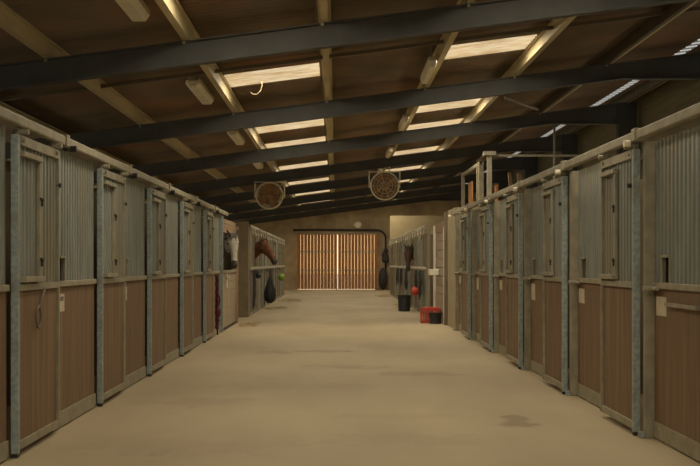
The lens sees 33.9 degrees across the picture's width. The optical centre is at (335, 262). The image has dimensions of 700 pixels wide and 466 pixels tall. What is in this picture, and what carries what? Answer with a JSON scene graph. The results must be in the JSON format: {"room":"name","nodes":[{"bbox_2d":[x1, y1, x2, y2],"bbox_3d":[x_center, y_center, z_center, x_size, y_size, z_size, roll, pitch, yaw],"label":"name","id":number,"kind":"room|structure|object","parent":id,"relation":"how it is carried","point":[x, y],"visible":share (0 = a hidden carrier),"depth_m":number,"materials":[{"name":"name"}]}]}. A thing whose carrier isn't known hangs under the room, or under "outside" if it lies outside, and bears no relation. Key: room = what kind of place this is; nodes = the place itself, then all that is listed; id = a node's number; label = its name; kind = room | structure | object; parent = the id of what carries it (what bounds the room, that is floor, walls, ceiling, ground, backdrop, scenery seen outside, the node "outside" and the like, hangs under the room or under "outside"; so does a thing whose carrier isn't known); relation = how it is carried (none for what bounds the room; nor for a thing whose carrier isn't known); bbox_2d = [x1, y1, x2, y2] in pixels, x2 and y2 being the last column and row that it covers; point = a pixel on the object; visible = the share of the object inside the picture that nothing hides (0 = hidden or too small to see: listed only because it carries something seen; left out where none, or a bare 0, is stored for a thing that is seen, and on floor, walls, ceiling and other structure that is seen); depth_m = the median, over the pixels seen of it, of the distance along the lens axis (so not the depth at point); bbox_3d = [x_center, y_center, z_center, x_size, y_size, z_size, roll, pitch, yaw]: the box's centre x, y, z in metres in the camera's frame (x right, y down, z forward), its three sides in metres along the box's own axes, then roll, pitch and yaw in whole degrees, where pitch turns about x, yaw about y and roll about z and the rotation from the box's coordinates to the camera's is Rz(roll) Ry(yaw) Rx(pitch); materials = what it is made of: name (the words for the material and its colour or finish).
{"room":"farm building","nodes":[
{"label":"farm building","id":0,"kind":"room"},
{"bbox_2d":[5,162,96,190],"bbox_3d":[-6.100,-0.260,24.800,0.200,3.160,64.100,0,0,0],"label":"wall","id":1,"kind":"structure","parent":0,"point":[7,165],"depth_m":21.07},
{"bbox_2d":[234,222,248,316],"bbox_3d":[-4.070,0.155,28.110,3.860,2.330,0.220,0,0,0],"label":"wall","id":2,"kind":"structure","parent":0,"point":[243,235],"depth_m":28.00,"materials":[{"name":"concrete"}]},
{"bbox_2d":[0,290,699,465],"bbox_3d":[0.025,1.420,24.800,12.450,0.200,64.200,0,0,0],"label":"floor","id":3,"kind":"structure","parent":0,"point":[328,377],"depth_m":10.29,"materials":[{"name":"concrete"}]},
{"bbox_2d":[0,124,9,462],"bbox_3d":[-3.849,0.201,6.343,3.501,2.238,2.765,0,0,0],"label":"stall","id":4,"kind":"object","parent":3,"relation":"on","point":[4,444],"visible":1,"depth_m":7.65,"materials":[{"name":"brown wood"}]},
{"bbox_2d":[5,128,96,457],"bbox_3d":[-3.849,0.201,9.143,3.501,2.238,2.765,0,0,0],"label":"stall","id":5,"kind":"object","parent":3,"relation":"on","point":[49,188],"visible":1,"depth_m":8.75,"materials":[{"name":"brown wood"}]},
{"bbox_2d":[93,164,146,405],"bbox_3d":[-3.849,0.201,11.943,3.501,2.238,2.765,0,0,0],"label":"stall","id":6,"kind":"object","parent":3,"relation":"on","point":[119,199],"visible":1,"depth_m":11.54,"materials":[{"name":"brown wood"}]},
{"bbox_2d":[145,184,179,375],"bbox_3d":[-3.849,0.201,14.742,3.501,2.238,2.765,0,0,0],"label":"stall","id":7,"kind":"object","parent":3,"relation":"on","point":[161,208],"visible":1,"depth_m":14.39,"materials":[{"name":"brown wood"}]},
{"bbox_2d":[178,198,202,356],"bbox_3d":[-3.849,0.201,17.543,3.501,2.238,2.765,0,0,0],"label":"stall","id":8,"kind":"object","parent":3,"relation":"on","point":[189,216],"visible":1,"depth_m":17.20,"materials":[{"name":"brown wood"}]},
{"bbox_2d":[201,208,219,342],"bbox_3d":[-3.849,0.201,20.343,3.501,2.238,2.765,0,0,0],"label":"stall","id":9,"kind":"object","parent":3,"relation":"on","point":[210,221],"visible":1,"depth_m":19.83,"materials":[{"name":"brown wood"}]},
{"bbox_2d":[0,106,227,215],"bbox_3d":[-2.143,-0.952,13.825,0.125,0.126,17.850,0,0,0],"label":"door track","id":10,"kind":"object","parent":9,"relation":"attached to","point":[6,115],"visible":0.84,"depth_m":9.85,"materials":[{"name":"grey metal"}]},
{"bbox_2d":[214,275,220,334],"bbox_3d":[-2.096,0.738,20.425,0.118,1.067,0.277,0,0,0],"label":"lead rope","id":11,"kind":"object","parent":9,"relation":"hanging from","point":[217,296],"visible":1,"depth_m":20.32,"materials":[{"name":"red fabric"}]},
{"bbox_2d":[219,216,237,331],"bbox_3d":[-3.875,0.210,23.560,3.450,2.220,3.420,0,0,0],"label":"stall","id":12,"kind":"object","parent":3,"relation":"on","point":[228,276],"visible":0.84,"depth_m":23.32,"materials":[{"name":"wood"}]},
{"bbox_2d":[223,229,239,268],"bbox_3d":[-3.027,0.320,22.970,2.428,2.000,0.791,0,0,11],"label":"horse","id":13,"kind":"object","parent":3,"relation":"on","point":[231,243],"visible":0.17,"depth_m":22.46},
{"bbox_2d":[239,322,258,326],"bbox_3d":[-1.847,1.299,24.515,0.446,0.037,1.806,0,0,0],"label":"straw","id":14,"kind":"object","parent":3,"relation":"on","point":[249,323],"visible":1,"depth_m":24.41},
{"bbox_2d":[249,225,259,316],"bbox_3d":[-3.760,0.190,29.815,3.399,2.260,3.150,0,0,0],"label":"stall","id":15,"kind":"object","parent":3,"relation":"on","point":[252,266],"visible":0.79,"depth_m":29.75,"materials":[{"name":"grey metal"}]},
{"bbox_2d":[252,270,255,308],"bbox_3d":[-2.054,0.668,28.967,0.089,0.997,0.511,0,0,0],"label":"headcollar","id":16,"kind":"object","parent":15,"relation":"hanging from","point":[254,271],"visible":1,"depth_m":28.88,"materials":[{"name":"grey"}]},
{"bbox_2d":[255,229,266,310],"bbox_3d":[-3.760,0.190,32.965,3.399,2.260,3.150,0,0,0],"label":"stall","id":17,"kind":"object","parent":3,"relation":"on","point":[261,258],"visible":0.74,"depth_m":32.97,"materials":[{"name":"grey metal"}]},
{"bbox_2d":[264,269,275,302],"bbox_3d":[-1.949,0.674,33.900,0.374,1.024,0.380,0,0,0],"label":"net","id":18,"kind":"object","parent":17,"relation":"hanging from","point":[269,291],"visible":1,"depth_m":33.79,"materials":[{"name":"fabric"}]},
{"bbox_2d":[254,236,276,264],"bbox_3d":[-2.877,0.304,30.401,2.731,2.032,0.642,0,0,4],"label":"horse","id":19,"kind":"object","parent":3,"relation":"on","point":[263,246],"visible":0.21,"depth_m":30.09},
{"bbox_2d":[262,232,271,306],"bbox_3d":[-3.760,0.190,36.115,3.399,2.260,3.150,0,0,0],"label":"stall","id":20,"kind":"object","parent":3,"relation":"on","point":[267,260],"visible":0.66,"depth_m":36.11,"materials":[{"name":"grey metal"}]},
{"bbox_2d":[271,234,276,299],"bbox_3d":[-3.760,0.190,39.265,3.399,2.260,3.150,0,0,0],"label":"stall","id":21,"kind":"object","parent":3,"relation":"on","point":[274,241],"visible":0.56,"depth_m":40.34,"materials":[{"name":"grey metal"}]},
{"bbox_2d":[263,306,286,309],"bbox_3d":[-1.780,1.296,33.478,0.732,0.042,2.301,0,0,0],"label":"straw","id":22,"kind":"object","parent":3,"relation":"on","point":[272,307],"visible":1,"depth_m":33.37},
{"bbox_2d":[276,237,280,299],"bbox_3d":[-3.760,0.190,42.415,3.399,2.260,3.150,0,0,0],"label":"stall","id":23,"kind":"object","parent":3,"relation":"on","point":[278,244],"visible":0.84,"depth_m":42.42,"materials":[{"name":"grey metal"}]},
{"bbox_2d":[278,270,284,280],"bbox_3d":[-1.981,0.397,41.600,0.249,0.495,0.242,0,0,0],"label":"ball","id":24,"kind":"object","parent":23,"relation":"hanging from","point":[281,276],"visible":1,"depth_m":41.51,"materials":[{"name":"green plastic"}]},
{"bbox_2d":[281,239,284,295],"bbox_3d":[-3.760,0.190,45.565,3.399,2.260,3.150,0,0,0],"label":"stall","id":25,"kind":"object","parent":3,"relation":"on","point":[282,240],"visible":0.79,"depth_m":45.57,"materials":[{"name":"grey metal"}]},
{"bbox_2d":[279,299,301,301],"bbox_3d":[-1.634,1.296,40.466,0.879,0.043,3.181,0,0,0],"label":"straw","id":26,"kind":"object","parent":3,"relation":"on","point":[285,300],"visible":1,"depth_m":40.11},
{"bbox_2d":[297,233,377,289],"bbox_3d":[0.070,-0.080,56.490,3.940,2.800,0.080,0,0,0],"label":"barn door","id":27,"kind":"structure","parent":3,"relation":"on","point":[365,251],"depth_m":56.48,"materials":[{"name":"orange wood"}]},
{"bbox_2d":[201,183,486,220],"bbox_3d":[0.015,-0.935,45.300,11.930,4.511,0.180,0,0,0],"label":"roof beam","id":28,"kind":"structure","parent":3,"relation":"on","point":[455,188],"depth_m":45.30,"materials":[{"name":"metal"}]},
{"bbox_2d":[0,0,697,90],"bbox_3d":[0.015,-0.935,11.700,11.930,4.511,0.180,0,0,0],"label":"roof beam","id":29,"kind":"structure","parent":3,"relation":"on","point":[494,13],"depth_m":11.70,"materials":[{"name":"metal"}]},
{"bbox_2d":[317,0,334,207],"bbox_3d":[-0.120,-2.518,24.800,0.135,0.159,63.600,0,0,0],"label":"purlin","id":30,"kind":"structure","parent":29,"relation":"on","point":[323,6],"depth_m":14.96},
{"bbox_2d":[232,193,467,223],"bbox_3d":[0.015,-0.935,50.900,11.930,4.511,0.180,0,0,0],"label":"roof beam","id":31,"kind":"structure","parent":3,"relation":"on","point":[446,196],"depth_m":50.89,"materials":[{"name":"metal"}]},
{"bbox_2d":[5,52,699,159],"bbox_3d":[0.015,-0.935,17.300,11.930,4.511,0.180,0,0,0],"label":"roof beam","id":32,"kind":"structure","parent":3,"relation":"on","point":[684,66],"depth_m":17.29,"materials":[{"name":"metal"}]},
{"bbox_2d":[504,96,538,110],"bbox_3d":[3.155,-2.680,19.400,0.050,0.410,4.178,0,0,17],"label":"brace","id":33,"kind":"object","parent":32,"relation":"attached to","point":[505,97],"visible":1,"depth_m":18.94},
{"bbox_2d":[201,170,509,216],"bbox_3d":[0.015,-0.935,39.700,11.930,4.511,0.180,0,0,0],"label":"roof beam","id":34,"kind":"structure","parent":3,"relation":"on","point":[500,177],"depth_m":39.69,"materials":[{"name":"metal"}]},
{"bbox_2d":[178,157,537,208],"bbox_3d":[0.015,-0.935,34.100,11.930,4.511,0.180,0,0,0],"label":"roof beam","id":35,"kind":"structure","parent":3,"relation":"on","point":[529,165],"depth_m":34.09,"materials":[{"name":"metal"}]},
{"bbox_2d":[145,134,577,198],"bbox_3d":[0.015,-0.935,28.500,11.930,4.511,0.180,0,0,0],"label":"roof beam","id":36,"kind":"structure","parent":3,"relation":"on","point":[567,144],"depth_m":28.50,"materials":[{"name":"metal"}]},
{"bbox_2d":[254,182,284,209],"bbox_3d":[-1.640,-1.664,28.430,0.754,0.698,0.320,0,0,0],"label":"fan","id":37,"kind":"object","parent":36,"relation":"hanging from","point":[269,195],"visible":1,"depth_m":28.41,"materials":[{"name":"metal"}]},
{"bbox_2d":[369,167,399,199],"bbox_3d":[1.200,-1.957,28.430,0.784,0.835,0.320,0,0,0],"label":"fan","id":38,"kind":"object","parent":36,"relation":"hanging from","point":[384,185],"visible":1,"depth_m":28.41,"materials":[{"name":"metal"}]},
{"bbox_2d":[374,174,395,197],"bbox_3d":[1.200,-1.900,28.285,0.679,0.649,0.010,0,0,0],"label":"grille","id":39,"kind":"object","parent":38,"relation":"attached to","point":[384,185],"depth_m":28.28,"materials":[{"name":"metal"}]},
{"bbox_2d":[93,102,636,183],"bbox_3d":[0.015,-0.935,22.900,11.930,4.511,0.180,0,0,0],"label":"roof beam","id":40,"kind":"structure","parent":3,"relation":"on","point":[622,115],"depth_m":22.89,"materials":[{"name":"metal"}]},
{"bbox_2d":[378,268,387,289],"bbox_3d":[2.300,0.770,56.150,0.450,1.100,0.314,0,0,0],"label":"sack","id":41,"kind":"object","parent":3,"relation":"on","point":[383,277],"visible":0.94,"depth_m":56.04,"materials":[{"name":"black plastic"}]},
{"bbox_2d":[375,294,390,296],"bbox_3d":[1.889,1.299,45.963,0.667,0.036,3.888,0,0,0],"label":"straw","id":42,"kind":"object","parent":3,"relation":"on","point":[379,295],"visible":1,"depth_m":46.11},
{"bbox_2d":[389,239,393,296],"bbox_3d":[3.870,0.190,45.975,3.399,2.260,3.250,0,0,0],"label":"stall","id":43,"kind":"object","parent":3,"relation":"on","point":[391,244],"visible":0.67,"depth_m":45.97,"materials":[{"name":"grey metal"}]},
{"bbox_2d":[393,237,400,298],"bbox_3d":[3.870,0.190,42.725,3.399,2.260,3.250,0,0,0],"label":"stall","id":44,"kind":"object","parent":3,"relation":"on","point":[395,242],"visible":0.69,"depth_m":43.87,"materials":[{"name":"grey metal"}]},
{"bbox_2d":[397,235,406,294],"bbox_3d":[3.870,0.190,39.475,3.399,2.260,3.250,0,0,0],"label":"stall","id":45,"kind":"object","parent":3,"relation":"on","point":[400,247],"visible":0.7,"depth_m":39.48,"materials":[{"name":"grey metal"}]},
{"bbox_2d":[396,268,398,285],"bbox_3d":[2.162,0.496,40.488,0.097,0.612,0.497,0,0,0],"label":"headcollar","id":46,"kind":"object","parent":45,"relation":"hanging from","point":[397,269],"visible":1,"depth_m":40.45,"materials":[{"name":"grey"}]},
{"bbox_2d":[400,269,401,286],"bbox_3d":[2.163,0.491,38.184,0.092,0.603,0.411,0,0,0],"label":"headcollar","id":47,"kind":"object","parent":45,"relation":"hanging from","point":[400,269],"visible":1,"depth_m":38.10,"materials":[{"name":"grey"}]},
{"bbox_2d":[398,295,410,310],"bbox_3d":[1.870,1.100,31.495,0.389,0.440,0.390,0,0,0],"label":"bucket","id":48,"kind":"object","parent":3,"relation":"on","point":[404,301],"visible":1,"depth_m":31.35,"materials":[{"name":"black plastic"}]},
{"bbox_2d":[403,232,413,294],"bbox_3d":[3.870,0.190,36.225,3.399,2.260,3.250,0,0,0],"label":"stall","id":49,"kind":"object","parent":3,"relation":"on","point":[406,292],"visible":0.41,"depth_m":36.26,"materials":[{"name":"grey metal"}]},
{"bbox_2d":[404,269,407,289],"bbox_3d":[2.163,0.519,35.502,0.098,0.660,0.435,0,0,0],"label":"headcollar","id":50,"kind":"object","parent":49,"relation":"hanging from","point":[405,279],"visible":0.96,"depth_m":35.42,"materials":[{"name":"grey"}]},
{"bbox_2d":[404,243,413,271],"bbox_3d":[3.094,0.377,33.530,2.415,1.887,0.762,0,0,-10],"label":"horse","id":51,"kind":"object","parent":3,"relation":"on","point":[409,250],"visible":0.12,"depth_m":33.02},
{"bbox_2d":[409,229,421,310],"bbox_3d":[3.870,0.190,32.975,3.399,2.260,3.250,0,0,0],"label":"stall","id":52,"kind":"object","parent":3,"relation":"on","point":[414,299],"visible":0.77,"depth_m":32.98,"materials":[{"name":"grey metal"}]},
{"bbox_2d":[417,225,442,313],"bbox_3d":[3.870,0.190,29.725,3.399,2.260,3.250,0,0,0],"label":"stall","id":53,"kind":"object","parent":3,"relation":"on","point":[425,246],"visible":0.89,"depth_m":29.73,"materials":[{"name":"grey metal"}]},
{"bbox_2d":[414,270,417,287],"bbox_3d":[2.162,0.470,31.097,0.098,0.560,0.366,0,0,0],"label":"headcollar","id":54,"kind":"object","parent":53,"relation":"hanging from","point":[416,271],"visible":0.81,"depth_m":31.03,"materials":[{"name":"grey"}]},
{"bbox_2d":[411,269,420,295],"bbox_3d":[2.064,0.500,29.997,0.227,0.699,0.214,0,0,42],"label":"ball","id":55,"kind":"object","parent":53,"relation":"hanging from","point":[414,291],"visible":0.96,"depth_m":29.93,"materials":[{"name":"red plastic"}]},
{"bbox_2d":[418,270,421,299],"bbox_3d":[2.162,0.568,29.501,0.099,0.757,0.420,0,0,0],"label":"headcollar","id":56,"kind":"object","parent":53,"relation":"hanging from","point":[420,272],"visible":1,"depth_m":29.42,"materials":[{"name":"grey"}]},
{"bbox_2d":[420,308,440,322],"bbox_3d":[2.090,1.163,25.413,0.440,0.315,0.325,0,0,0],"label":"crate","id":57,"kind":"object","parent":3,"relation":"on","point":[426,311],"visible":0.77,"depth_m":25.25,"materials":[{"name":"red plastic"}]},
{"bbox_2d":[429,313,441,323],"bbox_3d":[2.160,1.202,24.996,0.308,0.235,0.307,0,0,0],"label":"bucket","id":58,"kind":"object","parent":3,"relation":"on","point":[435,318],"visible":1,"depth_m":24.89,"materials":[{"name":"black plastic"}]},
{"bbox_2d":[433,212,447,324],"bbox_3d":[2.345,0.120,25.980,0.090,2.400,3.280,0,0,0],"label":"stall","id":59,"kind":"object","parent":3,"relation":"on","point":[442,246],"visible":0.9,"depth_m":25.73,"materials":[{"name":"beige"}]},
{"bbox_2d":[428,269,438,274],"bbox_3d":[2.245,0.210,26.510,0.210,0.140,0.420,0,0,0],"label":"wall box","id":60,"kind":"object","parent":59,"relation":"attached to","point":[430,271],"visible":1,"depth_m":26.30,"materials":[{"name":"beige plastic"}]},
{"bbox_2d":[453,210,471,339],"bbox_3d":[4.006,0.201,21.119,3.567,2.238,2.690,0,0,0],"label":"stall","id":61,"kind":"object","parent":3,"relation":"on","point":[463,223],"visible":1,"depth_m":20.73,"materials":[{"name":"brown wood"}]},
{"bbox_2d":[448,207,493,327],"bbox_3d":[3.955,0.110,23.460,3.190,2.420,1.680,0,0,0],"label":"wall pier","id":62,"kind":"object","parent":3,"relation":"on","point":[451,221],"visible":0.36,"depth_m":23.50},
{"bbox_2d":[469,201,493,351],"bbox_3d":[4.006,0.201,18.369,3.567,2.238,2.690,0,0,0],"label":"stall","id":63,"kind":"object","parent":3,"relation":"on","point":[482,218],"visible":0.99,"depth_m":17.98,"materials":[{"name":"brown wood"}]},
{"bbox_2d":[494,184,497,200],"bbox_3d":[3.450,-0.180,24.775,0.040,3.000,0.350,0,0,0],"label":"leaning board","id":64,"kind":"object","parent":3,"relation":"on","point":[496,185],"visible":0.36,"depth_m":24.60,"materials":[{"name":"orange wood"}]},
{"bbox_2d":[491,189,523,368],"bbox_3d":[4.006,0.201,15.619,3.567,2.238,2.690,0,0,0],"label":"stall","id":65,"kind":"object","parent":3,"relation":"on","point":[508,275],"visible":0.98,"depth_m":15.23,"materials":[{"name":"brown wood"}]},
{"bbox_2d":[508,172,512,195],"bbox_3d":[3.221,-0.149,20.500,0.317,2.944,0.040,0,0,0],"label":"plank","id":66,"kind":"object","parent":3,"relation":"on","point":[509,173],"visible":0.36,"depth_m":20.48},
{"bbox_2d":[517,173,523,206],"bbox_3d":[3.440,-0.144,20.500,0.419,2.935,0.040,0,0,0],"label":"plank","id":67,"kind":"object","parent":3,"relation":"on","point":[518,174],"visible":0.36,"depth_m":20.48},
{"bbox_2d":[461,151,615,206],"bbox_3d":[4.215,-0.430,24.800,2.670,3.500,4.800,0,0,0],"label":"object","id":68,"kind":"object","parent":3,"relation":"on","point":[479,166],"visible":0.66,"depth_m":23.75,"materials":[{"name":"metal"}]},
{"bbox_2d":[521,172,569,393],"bbox_3d":[4.006,0.201,12.869,3.567,2.238,2.690,0,0,0],"label":"stall","id":69,"kind":"object","parent":3,"relation":"on","point":[546,277],"visible":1,"depth_m":12.47,"materials":[{"name":"brown wood"}]},
{"bbox_2d":[565,144,642,434],"bbox_3d":[4.006,0.201,10.119,3.567,2.238,2.690,0,0,0],"label":"stall","id":70,"kind":"object","parent":3,"relation":"on","point":[606,280],"visible":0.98,"depth_m":9.73,"materials":[{"name":"brown wood"}]},
{"bbox_2d":[638,125,699,461],"bbox_3d":[4.006,0.201,7.369,3.567,2.238,2.690,0,0,0],"label":"stall","id":71,"kind":"object","parent":3,"relation":"on","point":[671,164],"visible":1,"depth_m":8.23,"materials":[{"name":"brown wood"}]},
{"bbox_2d":[448,102,699,217],"bbox_3d":[2.272,-0.952,14.245,0.135,0.126,16.690,0,0,0],"label":"door track","id":72,"kind":"object","parent":71,"relation":"attached to","point":[692,112],"visible":1,"depth_m":9.62,"materials":[{"name":"metal"}]},
{"bbox_3d":[0.015,-0.935,6.100,11.930,4.511,0.180,0,0,0],"label":"frame","id":73,"kind":"object","parent":3,"relation":"on","visible":0},
{"bbox_2d":[0,101,243,219],"bbox_3d":[-4.320,-1.972,24.800,0.135,0.159,63.600,0,0,0],"label":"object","id":74,"kind":"structure","parent":73,"relation":"on","point":[2,104],"depth_m":17.31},
{"bbox_2d":[0,6,699,100],"bbox_3d":[-0.050,-2.536,14.100,10.700,1.436,0.040,0,0,0],"label":"bar","id":75,"kind":"object","parent":74,"relation":"attached to","point":[690,9],"visible":1,"depth_m":14.08,"materials":[{"name":"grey metal"}]},
{"bbox_2d":[0,0,274,215],"bbox_3d":[-2.920,-2.154,24.800,0.135,0.159,63.600,0,0,0],"label":"roof purlin","id":76,"kind":"structure","parent":73,"relation":"on","point":[11,22],"depth_m":13.50,"materials":[{"name":"wood"}]},
{"bbox_2d":[155,0,304,211],"bbox_3d":[-1.520,-2.336,24.800,0.135,0.159,63.600,0,0,0],"label":"roof purlin","id":77,"kind":"structure","parent":73,"relation":"on","point":[173,10],"depth_m":13.91,"materials":[{"name":"wood"}]},
{"bbox_2d":[288,177,328,184],"bbox_3d":[-0.840,-2.545,35.350,1.236,0.234,1.096,0,0,0],"label":"skylight","id":78,"kind":"object","parent":77,"relation":"on","point":[326,178],"visible":0.72,"depth_m":35.28,"materials":[{"name":"beige"}]},
{"bbox_2d":[364,0,474,203],"bbox_3d":[1.360,-2.710,24.800,0.135,0.159,63.600,0,0,0],"label":"purlin","id":79,"kind":"structure","parent":73,"relation":"on","point":[441,50],"depth_m":14.94,"materials":[{"name":"wood"}]},
{"bbox_2d":[395,16,576,199],"bbox_3d":[2.700,-2.885,24.800,0.135,0.159,63.600,0,0,0],"label":"purlin","id":80,"kind":"structure","parent":73,"relation":"on","point":[544,38],"depth_m":16.42,"materials":[{"name":"wood"}]},
{"bbox_2d":[425,0,699,195],"bbox_3d":[4.090,-3.064,24.800,0.090,0.160,63.600,0,0,0],"label":"purlin","id":81,"kind":"structure","parent":73,"relation":"on","point":[655,23],"depth_m":16.35,"materials":[{"name":"brown metal"}]},
{"bbox_2d":[494,51,699,170],"bbox_3d":[5.810,-3.288,24.800,0.090,0.160,63.600,0,0,0],"label":"purlin","id":82,"kind":"structure","parent":73,"relation":"attached to","point":[649,85],"depth_m":22.51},
{"bbox_2d":[0,0,699,220],"bbox_3d":[0.025,-2.657,24.800,12.650,1.720,64.200,0,0,0],"label":"ceiling","id":83,"kind":"structure","parent":0,"point":[76,26],"depth_m":16.29,"materials":[{"name":"wood"}]},
{"bbox_2d":[115,0,149,20],"bbox_3d":[-1.830,-2.315,9.925,0.200,0.140,1.650,0,0,0],"label":"ceiling lamp","id":84,"kind":"object","parent":83,"relation":"hanging from","point":[136,10],"visible":1,"depth_m":10.27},
{"bbox_2d":[186,77,213,104],"bbox_3d":[-1.830,-2.315,15.525,0.200,0.140,1.650,0,0,0],"label":"ceiling lamp","id":85,"kind":"object","parent":83,"relation":"hanging from","point":[196,85],"visible":1,"depth_m":15.13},
{"bbox_2d":[227,130,244,144],"bbox_3d":[-1.830,-2.315,21.125,0.200,0.140,1.650,0,0,0],"label":"ceiling lamp","id":86,"kind":"object","parent":83,"relation":"hanging from","point":[236,136],"visible":0.81,"depth_m":20.74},
{"bbox_2d":[252,162,263,168],"bbox_3d":[-1.830,-2.315,26.725,0.200,0.140,1.650,0,0,0],"label":"ceiling lamp","id":87,"kind":"object","parent":83,"relation":"hanging from","point":[260,165],"visible":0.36,"depth_m":26.75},
{"bbox_2d":[224,63,319,86],"bbox_3d":[-0.840,-2.545,15.450,1.236,0.237,1.096,0,0,0],"label":"skylight","id":88,"kind":"object","parent":83,"relation":"attached to","point":[306,70],"visible":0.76,"depth_m":15.42,"materials":[{"name":"beige"}]},
{"bbox_2d":[255,119,323,133],"bbox_3d":[-0.840,-2.545,21.050,1.236,0.237,1.096,0,0,0],"label":"skylight","id":89,"kind":"object","parent":83,"relation":"attached to","point":[318,122],"visible":0.58,"depth_m":21.13,"materials":[{"name":"beige"}]},
{"bbox_2d":[265,136,325,147],"bbox_3d":[-0.840,-2.545,24.050,1.236,0.232,1.096,0,0,0],"label":"skylight","id":90,"kind":"object","parent":83,"relation":"attached to","point":[316,139],"visible":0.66,"depth_m":24.03,"materials":[{"name":"beige"}]},
{"bbox_2d":[279,160,327,169],"bbox_3d":[-0.840,-2.545,29.650,1.236,0.228,1.096,0,0,0],"label":"skylight","id":91,"kind":"object","parent":83,"relation":"attached to","point":[319,162],"visible":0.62,"depth_m":29.61,"materials":[{"name":"beige"}]},
{"bbox_2d":[295,190,329,195],"bbox_3d":[-0.840,-2.545,41.150,1.236,0.236,1.096,0,0,0],"label":"skylight","id":92,"kind":"object","parent":83,"relation":"attached to","point":[323,190],"visible":0.44,"depth_m":41.13,"materials":[{"name":"beige"}]},
{"bbox_2d":[385,146,392,157],"bbox_3d":[1.220,-2.622,26.400,0.120,0.314,1.400,0,0,0],"label":"ceiling lamp","id":93,"kind":"object","parent":83,"relation":"hanging from","point":[389,151],"visible":0.84,"depth_m":25.90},
{"bbox_2d":[398,108,408,130],"bbox_3d":[1.220,-2.622,20.800,0.120,0.314,1.400,0,0,0],"label":"ceiling lamp","id":94,"kind":"object","parent":83,"relation":"hanging from","point":[403,122],"visible":0.94,"depth_m":20.38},
{"bbox_2d":[398,116,408,130],"bbox_3d":[1.220,-2.518,20.800,0.120,0.105,1.400,0,0,0],"label":"diffuser","id":95,"kind":"object","parent":94,"relation":"attached to","point":[403,122],"depth_m":20.47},
{"bbox_2d":[385,165,421,170],"bbox_3d":[2.030,-2.918,35.350,1.176,0.227,1.096,0,0,0],"label":"skylight","id":96,"kind":"object","parent":83,"relation":"attached to","point":[419,166],"visible":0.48,"depth_m":35.28,"materials":[{"name":"beige"}]},
{"bbox_2d":[393,146,438,155],"bbox_3d":[2.030,-2.918,29.650,1.176,0.221,1.096,0,0,0],"label":"skylight","id":97,"kind":"object","parent":83,"relation":"attached to","point":[434,147],"visible":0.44,"depth_m":29.60,"materials":[{"name":"beige"}]},
{"bbox_2d":[420,47,436,83],"bbox_3d":[1.220,-2.622,15.200,0.120,0.314,1.400,0,0,0],"label":"ceiling lamp","id":98,"kind":"object","parent":83,"relation":"hanging from","point":[430,64],"visible":1,"depth_m":14.80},
{"bbox_2d":[420,60,436,83],"bbox_3d":[1.220,-2.518,15.200,0.120,0.105,1.400,0,0,0],"label":"diffuser","id":99,"kind":"object","parent":98,"relation":"attached to","point":[430,65],"depth_m":14.90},
{"bbox_2d":[407,118,463,129],"bbox_3d":[2.030,-2.918,24.050,1.176,0.225,1.096,0,0,0],"label":"skylight","id":100,"kind":"object","parent":83,"relation":"attached to","point":[455,121],"visible":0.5,"depth_m":24.03,"materials":[{"name":"beige"}]},
{"bbox_2d":[416,98,481,112],"bbox_3d":[2.030,-2.918,21.050,1.176,0.229,1.096,0,0,0],"label":"skylight","id":101,"kind":"object","parent":83,"relation":"attached to","point":[472,102],"visible":0.42,"depth_m":21.13,"materials":[{"name":"beige"}]},
{"bbox_2d":[444,34,536,59],"bbox_3d":[2.030,-2.918,15.450,1.176,0.229,1.096,0,0,0],"label":"skylight","id":102,"kind":"object","parent":83,"relation":"attached to","point":[514,43],"visible":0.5,"depth_m":15.42,"materials":[{"name":"beige"}]},
{"bbox_2d":[465,39,699,183],"bbox_3d":[5.490,-3.368,34.300,0.176,0.094,44.600,0,0,0],"label":"skylight","id":103,"kind":"object","parent":83,"relation":"attached to","point":[697,42],"visible":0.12,"depth_m":22.14,"materials":[{"name":"beige"}]},
{"bbox_2d":[249,201,458,289],"bbox_3d":[0.025,-1.043,56.725,12.050,4.726,0.250,0,0,0],"label":"wall","id":104,"kind":"structure","parent":0,"point":[375,218],"depth_m":56.60,"materials":[{"name":"concrete"}]},
{"bbox_2d":[293,229,386,270],"bbox_3d":[0.194,-0.630,56.480,4.589,2.099,0.099,0,0,0],"label":"track","id":105,"kind":"object","parent":104,"relation":"attached to","point":[384,234],"visible":1,"depth_m":56.44,"materials":[{"name":"grey metal"}]},
{"bbox_2d":[382,248,388,262],"bbox_3d":[2.423,-0.370,56.345,0.387,0.741,0.120,0,0,0],"label":"coat","id":106,"kind":"object","parent":105,"relation":"hanging from","point":[385,256],"visible":1,"depth_m":56.30,"materials":[{"name":"black fabric"}]},
{"bbox_2d":[354,222,361,227],"bbox_3d":[1.080,-1.880,56.500,0.406,0.320,0.152,0,0,0],"label":"wall lamp","id":107,"kind":"object","parent":104,"relation":"attached to","point":[356,224],"visible":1,"depth_m":56.44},
{"bbox_2d":[390,216,443,242],"bbox_3d":[4.150,-0.320,47.825,3.800,3.280,0.250,0,0,0],"label":"wall","id":108,"kind":"structure","parent":0,"point":[399,225],"depth_m":47.70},
{"bbox_2d":[468,181,472,203],"bbox_3d":[3.100,-0.270,26.475,0.024,3.180,0.750,0,0,0],"label":"leaning board","id":109,"kind":"object","parent":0,"point":[470,185],"visible":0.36,"depth_m":26.40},
{"bbox_2d":[553,124,555,178],"bbox_3d":[4.340,-0.715,22.850,0.042,4.070,0.044,0,0,0],"label":"steel pole","id":110,"kind":"object","parent":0,"point":[554,125],"visible":0.34,"depth_m":22.84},
{"bbox_2d":[459,80,699,206],"bbox_3d":[6.125,-1.043,24.800,0.250,4.726,64.100,0,0,0],"label":"wall","id":111,"kind":"structure","parent":0,"point":[671,97],"depth_m":22.34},
{"label":"outside","id":112,"kind":"structure","parent":0,"visible":0},
{"bbox_2d":[298,274,374,289],"bbox_3d":[0.000,1.495,101.750,120.000,0.250,89.700,0,0,0],"label":"ground","id":113,"kind":"structure","parent":112,"point":[310,274],"depth_m":64.31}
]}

